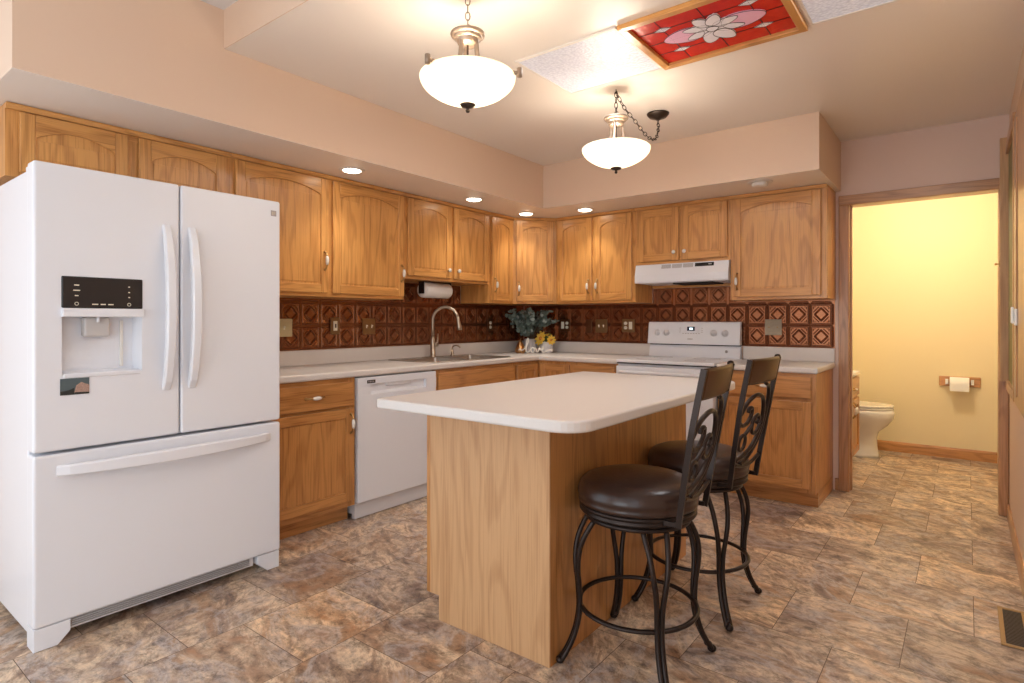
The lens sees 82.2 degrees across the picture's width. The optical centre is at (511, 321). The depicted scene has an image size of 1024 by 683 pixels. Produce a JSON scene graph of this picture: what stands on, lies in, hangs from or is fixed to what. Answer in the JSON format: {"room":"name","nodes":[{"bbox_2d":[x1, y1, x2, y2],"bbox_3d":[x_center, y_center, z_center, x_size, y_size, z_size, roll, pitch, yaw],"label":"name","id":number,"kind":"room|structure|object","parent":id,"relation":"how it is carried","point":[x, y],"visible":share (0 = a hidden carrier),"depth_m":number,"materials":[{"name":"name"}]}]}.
{"room":"kitchen","nodes":[
{"label":"kitchen","id":0,"kind":"room"},
{"bbox_2d":[201,0,237,9],"bbox_3d":[-1.682,-1.490,0.557,3.952,0.050,4.290,0,0,38],"label":"ceiling","id":1,"kind":"structure","parent":0,"point":[222,4],"depth_m":2.70,"materials":[{"name":"white paint"}]},
{"bbox_2d":[224,0,307,48],"bbox_3d":[-0.490,-1.374,2.092,3.752,0.182,0.004,0,0,38],"label":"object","id":2,"kind":"structure","parent":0,"point":[242,18],"depth_m":2.62,"materials":[{"name":"beige paint"}]},
{"bbox_2d":[281,282,523,366],"bbox_3d":[-1.299,-0.151,4.191,0.100,2.727,4.700,0,0,38],"label":"wall","id":3,"kind":"structure","parent":0,"point":[406,282],"depth_m":4.54,"materials":[{"name":"beige paint"}]},
{"bbox_2d":[0,101,231,193],"bbox_3d":[-1.973,-0.772,2.954,0.348,0.308,0.958,0,0,38],"label":"upper cabinet","id":4,"kind":"object","parent":3,"relation":"attached to","point":[28,134],"visible":0.69,"depth_m":2.74,"materials":[{"name":"brown wood"}]},
{"bbox_2d":[230,153,405,300],"bbox_3d":[-1.276,-0.540,3.820,0.388,0.771,1.262,0,0,38],"label":"upper cabinet","id":5,"kind":"object","parent":3,"relation":"attached to","point":[341,238],"visible":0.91,"depth_m":3.75,"materials":[{"name":"brown wood"}]},
{"bbox_2d":[280,282,523,350],"bbox_3d":[-0.841,-0.056,4.693,0.007,0.504,3.135,0,0,38],"label":"backsplash","id":6,"kind":"structure","parent":3,"relation":"attached to","point":[405,322],"depth_m":4.59,"materials":[{"name":"brown tile"}]},
{"bbox_2d":[280,319,291,336],"bbox_3d":[-1.489,0.044,3.838,0.017,0.118,0.118,0,0,38],"label":"switch plate","id":7,"kind":"object","parent":6,"relation":"attached to","point":[285,324],"visible":0.8,"depth_m":3.85,"materials":[{"name":"beige plastic"}]},
{"bbox_2d":[330,317,339,333],"bbox_3d":[-1.250,0.034,4.150,0.012,0.120,0.075,0,0,38],"label":"switch plate","id":8,"kind":"object","parent":6,"relation":"attached to","point":[334,321],"visible":1,"depth_m":4.14,"materials":[{"name":"gold metal"}]},
{"bbox_2d":[362,318,374,334],"bbox_3d":[-1.066,0.040,4.383,0.017,0.120,0.118,0,0,38],"label":"switch plate","id":9,"kind":"object","parent":6,"relation":"attached to","point":[368,324],"visible":1,"depth_m":4.38,"materials":[{"name":"gold metal"}]},
{"bbox_2d":[487,319,492,330],"bbox_3d":[-0.204,0.037,5.499,0.010,0.120,0.075,0,0,38],"label":"wall outlet","id":10,"kind":"object","parent":6,"relation":"attached to","point":[489,321],"visible":1,"depth_m":5.49,"materials":[{"name":"orange metal"}]},
{"bbox_2d":[510,320,514,330],"bbox_3d":[0.007,0.037,5.772,0.010,0.120,0.075,0,0,38],"label":"wall outlet","id":11,"kind":"object","parent":6,"relation":"attached to","point":[512,327],"visible":0.45,"depth_m":5.76,"materials":[{"name":"orange metal"}]},
{"bbox_2d":[404,193,490,285],"bbox_3d":[-0.600,-0.618,4.700,0.377,0.616,0.957,0,0,38],"label":"upper cabinet","id":12,"kind":"object","parent":3,"relation":"attached to","point":[445,242],"visible":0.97,"depth_m":4.56,"materials":[{"name":"brown wood"}]},
{"bbox_2d":[417,281,452,298],"bbox_3d":[-0.611,-0.246,4.670,0.120,0.126,0.304,0,0,38],"label":"paper towel holder","id":13,"kind":"object","parent":12,"relation":"attached to","point":[425,289],"visible":1,"depth_m":4.60,"materials":[{"name":"white paper"}]},
{"bbox_2d":[461,212,513,303],"bbox_3d":[-0.201,-0.540,5.205,0.388,0.771,0.327,0,0,38],"label":"upper cabinet","id":14,"kind":"object","parent":3,"relation":"attached to","point":[499,290],"visible":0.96,"depth_m":5.10,"materials":[{"name":"brown wood"}]},
{"bbox_2d":[0,0,840,217],"bbox_3d":[-0.046,-1.196,3.415,2.831,0.535,4.189,0,0,38],"label":"soffit","id":15,"kind":"structure","parent":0,"point":[163,68],"depth_m":3.13,"materials":[{"name":"beige paint"}]},
{"bbox_2d":[339,167,364,173],"bbox_3d":[-0.984,-0.921,3.607,0.160,0.014,0.160,0,0,38],"label":"recessed light","id":16,"kind":"object","parent":15,"relation":"in","point":[352,170],"visible":1,"depth_m":3.58,"materials":[{"name":"beige"}]},
{"bbox_2d":[464,197,483,201],"bbox_3d":[-0.290,-0.921,4.464,0.160,0.014,0.160,0,0,38],"label":"recessed light","id":17,"kind":"object","parent":15,"relation":"in","point":[472,199],"visible":1,"depth_m":4.43,"materials":[{"name":"beige"}]},
{"bbox_2d":[517,212,534,215],"bbox_3d":[0.121,-0.921,5.066,0.160,0.014,0.160,0,0,38],"label":"recessed light","id":18,"kind":"object","parent":15,"relation":"in","point":[519,213],"visible":1,"depth_m":5.04,"materials":[{"name":"beige glass"}]},
{"bbox_2d":[575,208,594,211],"bbox_3d":[0.607,-0.921,4.884,0.160,0.014,0.160,0,0,38],"label":"recessed light","id":19,"kind":"object","parent":15,"relation":"in","point":[578,209],"visible":1,"depth_m":4.86,"materials":[{"name":"beige"}]},
{"bbox_2d":[747,179,772,187],"bbox_3d":[1.656,-0.913,3.918,0.160,0.030,0.160,0,0,38],"label":"recessed light","id":20,"kind":"object","parent":15,"relation":"in","point":[761,183],"visible":1,"depth_m":3.88,"materials":[{"name":"beige"}]},
{"bbox_2d":[0,450,1023,682],"bbox_3d":[-0.157,1.242,2.482,4.000,0.060,9.400,0,0,38],"label":"floor","id":21,"kind":"structure","parent":0,"point":[903,575],"depth_m":2.44,"materials":[{"name":"tile"}]},
{"bbox_2d":[0,160,279,652],"bbox_3d":[-1.723,0.311,2.732,0.840,1.799,0.971,0,0,38],"label":"refrigerator","id":22,"kind":"object","parent":21,"relation":"on","point":[160,479],"visible":1,"depth_m":2.40,"materials":[{"name":"white metal"}]},
{"bbox_2d":[60,377,88,395],"bbox_3d":[-1.661,0.248,2.228,0.003,0.062,0.092,0,0,38],"label":"photo magnet","id":23,"kind":"object","parent":22,"relation":"attached to","point":[71,386],"visible":1,"depth_m":2.23,"materials":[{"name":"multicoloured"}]},
{"bbox_2d":[272,377,355,539],"bbox_3d":[-1.355,0.775,3.487,0.668,0.871,0.600,0,0,38],"label":"base cabinet","id":24,"kind":"object","parent":21,"relation":"on","point":[316,419],"visible":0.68,"depth_m":3.33,"materials":[{"name":"brown wood"}]},
{"bbox_2d":[347,370,435,518],"bbox_3d":[-0.958,0.776,3.989,0.583,0.864,0.662,0,0,38],"label":"dishwasher","id":25,"kind":"object","parent":21,"relation":"on","point":[391,445],"visible":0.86,"depth_m":3.74,"materials":[{"name":"white metal"}]},
{"bbox_2d":[432,363,513,389],"bbox_3d":[-0.478,0.775,4.617,0.668,0.871,0.905,0,0,38],"label":"base cabinet","id":26,"kind":"object","parent":21,"relation":"on","point":[449,378],"visible":0.06,"depth_m":4.39,"materials":[{"name":"brown wood"}]},
{"bbox_2d":[514,360,571,379],"bbox_3d":[0.205,0.775,5.265,0.951,0.871,0.951,0,0,38],"label":"base cabinet","id":27,"kind":"object","parent":21,"relation":"on","point":[538,368],"visible":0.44,"depth_m":4.95,"materials":[{"name":"brown wood"}]},
{"bbox_2d":[280,341,649,383],"bbox_3d":[-0.297,0.268,4.272,1.378,0.140,3.137,0,0,38],"label":"countertop","id":28,"kind":"structure","parent":27,"relation":"on","point":[586,352],"depth_m":4.44,"materials":[{"name":"white laminate"}]},
{"bbox_2d":[422,306,461,357],"bbox_3d":[-0.569,0.083,4.759,0.321,0.417,0.174,0,0,-8],"label":"kitchen faucet","id":29,"kind":"object","parent":28,"relation":"on","point":[433,344],"visible":1,"depth_m":4.73,"materials":[{"name":"silver metal"}]},
{"bbox_2d":[388,354,509,362],"bbox_3d":[-0.474,0.379,4.636,0.489,0.177,0.879,0,0,38],"label":"sink","id":30,"kind":"object","parent":28,"relation":"in","point":[465,357],"visible":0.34,"depth_m":4.66,"materials":[{"name":"silver metal"}]},
{"bbox_2d":[450,345,460,355],"bbox_3d":[-0.475,0.244,4.913,0.096,0.094,0.039,0,0,27],"label":"soap dispenser","id":31,"kind":"object","parent":30,"relation":"on","point":[452,352],"visible":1,"depth_m":4.92,"materials":[{"name":"silver metal"}]},
{"bbox_2d":[515,339,525,352],"bbox_3d":[0.077,0.230,5.483,0.100,0.135,0.100,0,0,38],"label":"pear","id":32,"kind":"object","parent":28,"relation":"on","point":[520,345],"visible":0.94,"depth_m":5.45,"materials":[{"name":"brown metal"}]},
{"bbox_2d":[505,307,558,352],"bbox_3d":[0.195,0.086,5.547,0.460,0.422,0.409,0,0,-37],"label":"bouquet","id":33,"kind":"object","parent":28,"relation":"on","point":[533,324],"visible":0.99,"depth_m":5.50,"materials":[{"name":"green plant"}]},
{"bbox_2d":[519,338,552,352],"bbox_3d":[0.214,0.223,5.349,0.316,0.136,0.013,0,0,0],"label":"love sign","id":34,"kind":"object","parent":28,"relation":"on","point":[525,348],"visible":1,"depth_m":5.35,"materials":[{"name":"white ceramic"}]},
{"bbox_2d":[535,331,555,352],"bbox_3d":[0.316,0.195,5.489,0.154,0.205,0.185,0,0,-33],"label":"flower pot","id":35,"kind":"object","parent":28,"relation":"on","point":[547,342],"visible":0.98,"depth_m":5.46,"materials":[{"name":"white"}]},
{"bbox_2d":[377,371,734,667],"bbox_3d":[0.302,0.754,2.603,0.924,0.913,1.555,0,0,38],"label":"kitchen island","id":36,"kind":"object","parent":21,"relation":"on","point":[507,461],"visible":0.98,"depth_m":2.23,"materials":[{"name":"brown wood"}]},
{"bbox_2d":[377,371,734,432],"bbox_3d":[0.306,0.317,2.600,0.912,0.038,1.555,0,0,38],"label":"island countertop","id":37,"kind":"structure","parent":36,"relation":"on","point":[584,401],"depth_m":2.22,"materials":[{"name":"white laminate"}]},
{"bbox_2d":[572,362,617,372],"bbox_3d":[0.835,0.775,4.955,0.422,0.871,0.668,0,0,38],"label":"base cabinet","id":38,"kind":"object","parent":21,"relation":"on","point":[576,366],"visible":0.12,"depth_m":4.73,"materials":[{"name":"brown wood"}]},
{"bbox_2d":[556,360,734,682],"bbox_3d":[0.488,0.675,2.085,0.525,1.071,0.433,0,0,38],"label":"bar stool","id":39,"kind":"object","parent":21,"relation":"on","point":[631,498],"visible":1,"depth_m":1.97,"materials":[{"name":"black metal"}]},
{"bbox_2d":[578,464,698,518],"bbox_3d":[0.451,0.595,2.113,0.426,0.102,0.426,0,0,35],"label":"cushion","id":40,"kind":"object","parent":39,"relation":"on","point":[617,491],"depth_m":1.96,"materials":[{"name":"brown leather"}]},
{"bbox_2d":[616,322,741,439],"bbox_3d":[1.286,0.609,4.556,0.764,1.204,0.713,0,0,38],"label":"range","id":41,"kind":"object","parent":21,"relation":"on","point":[677,349],"visible":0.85,"depth_m":4.62,"materials":[{"name":"white metal"}]},
{"bbox_2d":[616,356,739,367],"bbox_3d":[1.291,0.311,4.563,0.764,0.035,0.592,0,0,38],"label":"cooktop","id":42,"kind":"object","parent":41,"relation":"in","point":[642,361],"depth_m":4.44,"materials":[{"name":"white metal"}]},
{"bbox_2d":[631,354,780,631],"bbox_3d":[0.850,0.675,2.542,0.526,1.071,0.433,0,0,38],"label":"bar stool","id":43,"kind":"object","parent":21,"relation":"on","point":[731,470],"visible":0.83,"depth_m":2.40,"materials":[{"name":"brown metal"}]},
{"bbox_2d":[648,440,749,480],"bbox_3d":[0.813,0.595,2.571,0.426,0.102,0.426,0,0,42],"label":"cushion","id":44,"kind":"object","parent":43,"relation":"on","point":[669,454],"depth_m":2.42,"materials":[{"name":"brown leather"}]},
{"bbox_2d":[718,368,832,507],"bbox_3d":[1.865,0.775,4.156,0.622,0.871,0.668,0,0,38],"label":"base cabinet","id":45,"kind":"object","parent":21,"relation":"on","point":[796,467],"visible":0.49,"depth_m":3.87,"materials":[{"name":"brown wood"}]},
{"bbox_2d":[717,346,834,373],"bbox_3d":[1.880,0.268,4.166,0.637,0.140,0.634,0,0,38],"label":"countertop","id":46,"kind":"structure","parent":45,"relation":"on","point":[795,360],"depth_m":4.28,"materials":[{"name":"white laminate"}]},
{"bbox_2d":[853,370,859,455],"bbox_3d":[2.495,0.817,4.821,0.610,0.789,0.828,0,0,38],"label":"bathroom vanity","id":47,"kind":"object","parent":21,"relation":"on","point":[855,373],"visible":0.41,"depth_m":4.83,"materials":[{"name":"brown wood"}]},
{"bbox_2d":[853,370,859,376],"bbox_3d":[2.479,0.437,4.833,0.570,0.030,0.828,0,0,38],"label":"countertop","id":48,"kind":"structure","parent":47,"relation":"on","point":[855,373],"depth_m":4.84,"materials":[{"name":"white laminate"}]},
{"bbox_2d":[853,401,894,457],"bbox_3d":[3.062,0.805,5.351,0.728,0.811,0.420,0,0,38],"label":"toilet","id":49,"kind":"object","parent":21,"relation":"on","point":[874,417],"visible":0.29,"depth_m":5.15,"materials":[{"name":"white ceramic"}]},
{"bbox_2d":[997,606,1023,650],"bbox_3d":[1.979,1.208,2.311,0.092,0.006,0.370,0,0,38],"label":"floor vent","id":50,"kind":"object","parent":21,"relation":"in","point":[1011,621],"visible":1,"depth_m":2.31,"materials":[{"name":"brown metal"}]},
{"bbox_2d":[225,0,1023,165],"bbox_3d":[0.556,-1.348,3.441,3.752,0.130,3.410,0,0,38],"label":"ceiling","id":51,"kind":"structure","parent":0,"point":[904,65],"depth_m":2.94,"materials":[{"name":"white paint"}]},
{"bbox_2d":[419,0,521,112],"bbox_3d":[-0.180,-1.049,2.284,0.381,0.466,0.403,0,0,38],"label":"pendant light","id":52,"kind":"object","parent":51,"relation":"hanging from","point":[466,81],"visible":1,"depth_m":2.21,"materials":[{"name":"white glass"}]},
{"bbox_2d":[514,27,662,94],"bbox_3d":[0.390,-1.278,2.928,0.553,0.008,0.520,0,0,38],"label":"ceiling light panel","id":53,"kind":"object","parent":51,"relation":"attached to","point":[605,57],"visible":0.9,"depth_m":2.91,"materials":[{"name":"beige plastic"}]},
{"bbox_2d":[582,91,668,173],"bbox_3d":[0.693,-1.050,3.398,0.374,0.465,0.755,0,0,38],"label":"pendant light","id":54,"kind":"object","parent":51,"relation":"hanging from","point":[614,153],"visible":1,"depth_m":3.18,"materials":[{"name":"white glass"}]},
{"bbox_2d":[617,0,807,69],"bbox_3d":[0.871,-1.272,2.547,0.655,0.022,0.515,0,0,38],"label":"stained glass panel","id":55,"kind":"object","parent":51,"relation":"attached to","point":[691,31],"visible":1,"depth_m":2.55,"materials":[{"name":"red glass"}]},
{"bbox_2d":[797,0,901,25],"bbox_3d":[1.353,-1.278,2.167,0.548,0.008,0.500,0,0,38],"label":"ceiling light panel","id":56,"kind":"object","parent":51,"relation":"attached to","point":[815,11],"visible":1,"depth_m":2.39,"materials":[{"name":"beige"}]},
{"bbox_2d":[536,114,1008,488],"bbox_3d":[1.635,-0.136,4.831,3.752,2.695,0.110,0,0,38],"label":"wall","id":57,"kind":"structure","parent":0,"point":[965,151],"depth_m":3.95,"materials":[{"name":"beige paint"}]},
{"bbox_2d":[488,217,570,305],"bbox_3d":[0.172,-0.540,5.501,0.614,0.771,0.621,0,0,38],"label":"upper cabinet","id":58,"kind":"object","parent":57,"relation":"attached to","point":[534,239],"visible":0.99,"depth_m":5.26,"materials":[{"name":"brown wood"}]},
{"bbox_2d":[555,208,651,304],"bbox_3d":[0.791,-0.540,5.169,0.779,0.771,0.388,0,0,38],"label":"upper cabinet","id":59,"kind":"object","parent":57,"relation":"attached to","point":[596,252],"visible":0.99,"depth_m":5.02,"materials":[{"name":"brown wood"}]},
{"bbox_2d":[524,283,834,347],"bbox_3d":[1.222,-0.053,5.074,2.789,0.499,0.011,0,0,38],"label":"backsplash","id":60,"kind":"structure","parent":57,"relation":"attached to","point":[805,323],"depth_m":4.80,"materials":[{"name":"brown tile"}]},
{"bbox_2d":[560,319,569,330],"bbox_3d":[0.507,0.040,5.621,0.120,0.118,0.010,0,0,38],"label":"wall outlet","id":61,"kind":"object","parent":60,"relation":"attached to","point":[564,323],"visible":1,"depth_m":5.62,"materials":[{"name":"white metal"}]},
{"bbox_2d":[586,320,591,332],"bbox_3d":[0.717,0.047,5.459,0.062,0.120,0.008,0,0,38],"label":"blank plate","id":62,"kind":"object","parent":60,"relation":"attached to","point":[588,322],"visible":1,"depth_m":5.46,"materials":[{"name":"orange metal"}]},
{"bbox_2d":[596,319,606,332],"bbox_3d":[0.817,0.045,5.376,0.120,0.120,0.017,0,0,38],"label":"switch plate","id":63,"kind":"object","parent":60,"relation":"attached to","point":[601,324],"visible":1,"depth_m":5.38,"materials":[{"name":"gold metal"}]},
{"bbox_2d":[622,319,633,331],"bbox_3d":[1.032,0.040,5.213,0.120,0.118,0.010,0,0,38],"label":"wall outlet","id":64,"kind":"object","parent":60,"relation":"attached to","point":[627,324],"visible":1,"depth_m":5.21,"materials":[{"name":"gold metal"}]},
{"bbox_2d":[765,319,781,334],"bbox_3d":[1.991,0.047,4.470,0.120,0.120,0.008,0,0,38],"label":"blank plate","id":65,"kind":"object","parent":60,"relation":"attached to","point":[772,326],"visible":1,"depth_m":4.47,"materials":[{"name":"plastic"}]},
{"bbox_2d":[635,196,730,265],"bbox_3d":[1.405,-0.691,4.699,0.766,0.470,0.377,0,0,38],"label":"upper cabinet","id":66,"kind":"object","parent":57,"relation":"attached to","point":[696,230],"visible":0.96,"depth_m":4.55,"materials":[{"name":"brown wood"}]},
{"bbox_2d":[635,260,730,285],"bbox_3d":[1.406,-0.372,4.693,0.750,0.161,0.355,0,0,38],"label":"range hood","id":67,"kind":"object","parent":66,"relation":"attached to","point":[705,272],"visible":1,"depth_m":4.55,"materials":[{"name":"white metal"}]},
{"bbox_2d":[661,263,692,268],"bbox_3d":[1.289,-0.430,4.579,0.255,0.030,0.009,0,0,38],"label":"vent grille","id":68,"kind":"object","parent":67,"relation":"attached to","point":[673,265],"depth_m":4.57,"materials":[{"name":"white metal"}]},
{"bbox_2d":[730,183,835,300],"bbox_3d":[1.958,-0.540,4.263,0.640,0.771,0.388,0,0,38],"label":"upper cabinet","id":69,"kind":"object","parent":57,"relation":"attached to","point":[783,241],"visible":1,"depth_m":4.12,"materials":[{"name":"brown wood"}]},
{"bbox_2d":[835,478,838,489],"bbox_3d":[2.333,1.169,4.212,0.022,0.085,0.012,0,0,38],"label":"baseboard","id":70,"kind":"structure","parent":57,"relation":"attached to","point":[836,479],"depth_m":4.21,"materials":[{"name":"brown wood"}]},
{"bbox_2d":[839,178,1008,516],"bbox_3d":[2.746,0.160,3.965,0.932,2.105,0.136,0,0,38],"label":"trim","id":71,"kind":"structure","parent":57,"relation":"attached to","point":[847,203],"depth_m":4.16,"materials":[{"name":"brown wood"}]},
{"bbox_2d":[853,193,996,451],"bbox_3d":[3.479,-0.038,5.576,1.752,2.500,0.100,0,0,38],"label":"wall","id":72,"kind":"structure","parent":0,"point":[925,271],"depth_m":5.29,"materials":[{"name":"beige paint"}]},
{"bbox_2d":[877,440,996,462],"bbox_3d":[3.483,1.166,5.502,1.648,0.092,0.013,0,0,38],"label":"baseboard","id":73,"kind":"structure","parent":72,"relation":"attached to","point":[939,451],"depth_m":5.24,"materials":[{"name":"brown wood"}]},
{"bbox_2d":[939,376,980,391],"bbox_3d":[3.895,0.547,5.105,0.292,0.119,0.132,0,0,38],"label":"toilet paper holder","id":74,"kind":"object","parent":72,"relation":"attached to","point":[961,384],"visible":1,"depth_m":5.08,"materials":[{"name":"white paper"}]},
{"bbox_2d":[997,193,997,463],"bbox_3d":[2.994,-0.013,4.868,1.652,2.450,1.614,0,0,38],"label":"wall","id":75,"kind":"structure","parent":0,"point":[997,193],"depth_m":4.98,"materials":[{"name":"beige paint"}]},
{"bbox_2d":[1009,44,1023,563],"bbox_3d":[2.150,-0.151,2.352,0.100,2.727,6.824,0,0,38],"label":"wall","id":76,"kind":"structure","parent":0,"point":[1016,420],"depth_m":3.04,"materials":[{"name":"beige paint"}]},
{"bbox_2d":[994,80,1023,417],"bbox_3d":[2.512,-0.358,2.961,0.072,1.540,1.730,0,0,38],"label":"window","id":77,"kind":"structure","parent":76,"relation":"in","point":[1011,263],"depth_m":3.05,"materials":[{"name":"brown wood"}]},
{"bbox_2d":[1014,80,1023,417],"bbox_3d":[2.285,-0.305,2.629,0.023,1.435,0.928,0,0,38],"label":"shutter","id":78,"kind":"object","parent":77,"relation":"attached to","point":[1019,116],"depth_m":2.67,"materials":[{"name":"brown wood"}]},
{"bbox_2d":[1007,503,1023,599],"bbox_3d":[1.546,1.169,1.667,0.013,0.085,4.962,0,0,38],"label":"baseboard","id":79,"kind":"structure","parent":76,"relation":"attached to","point":[1017,553],"depth_m":2.97,"materials":[{"name":"brown wood"}]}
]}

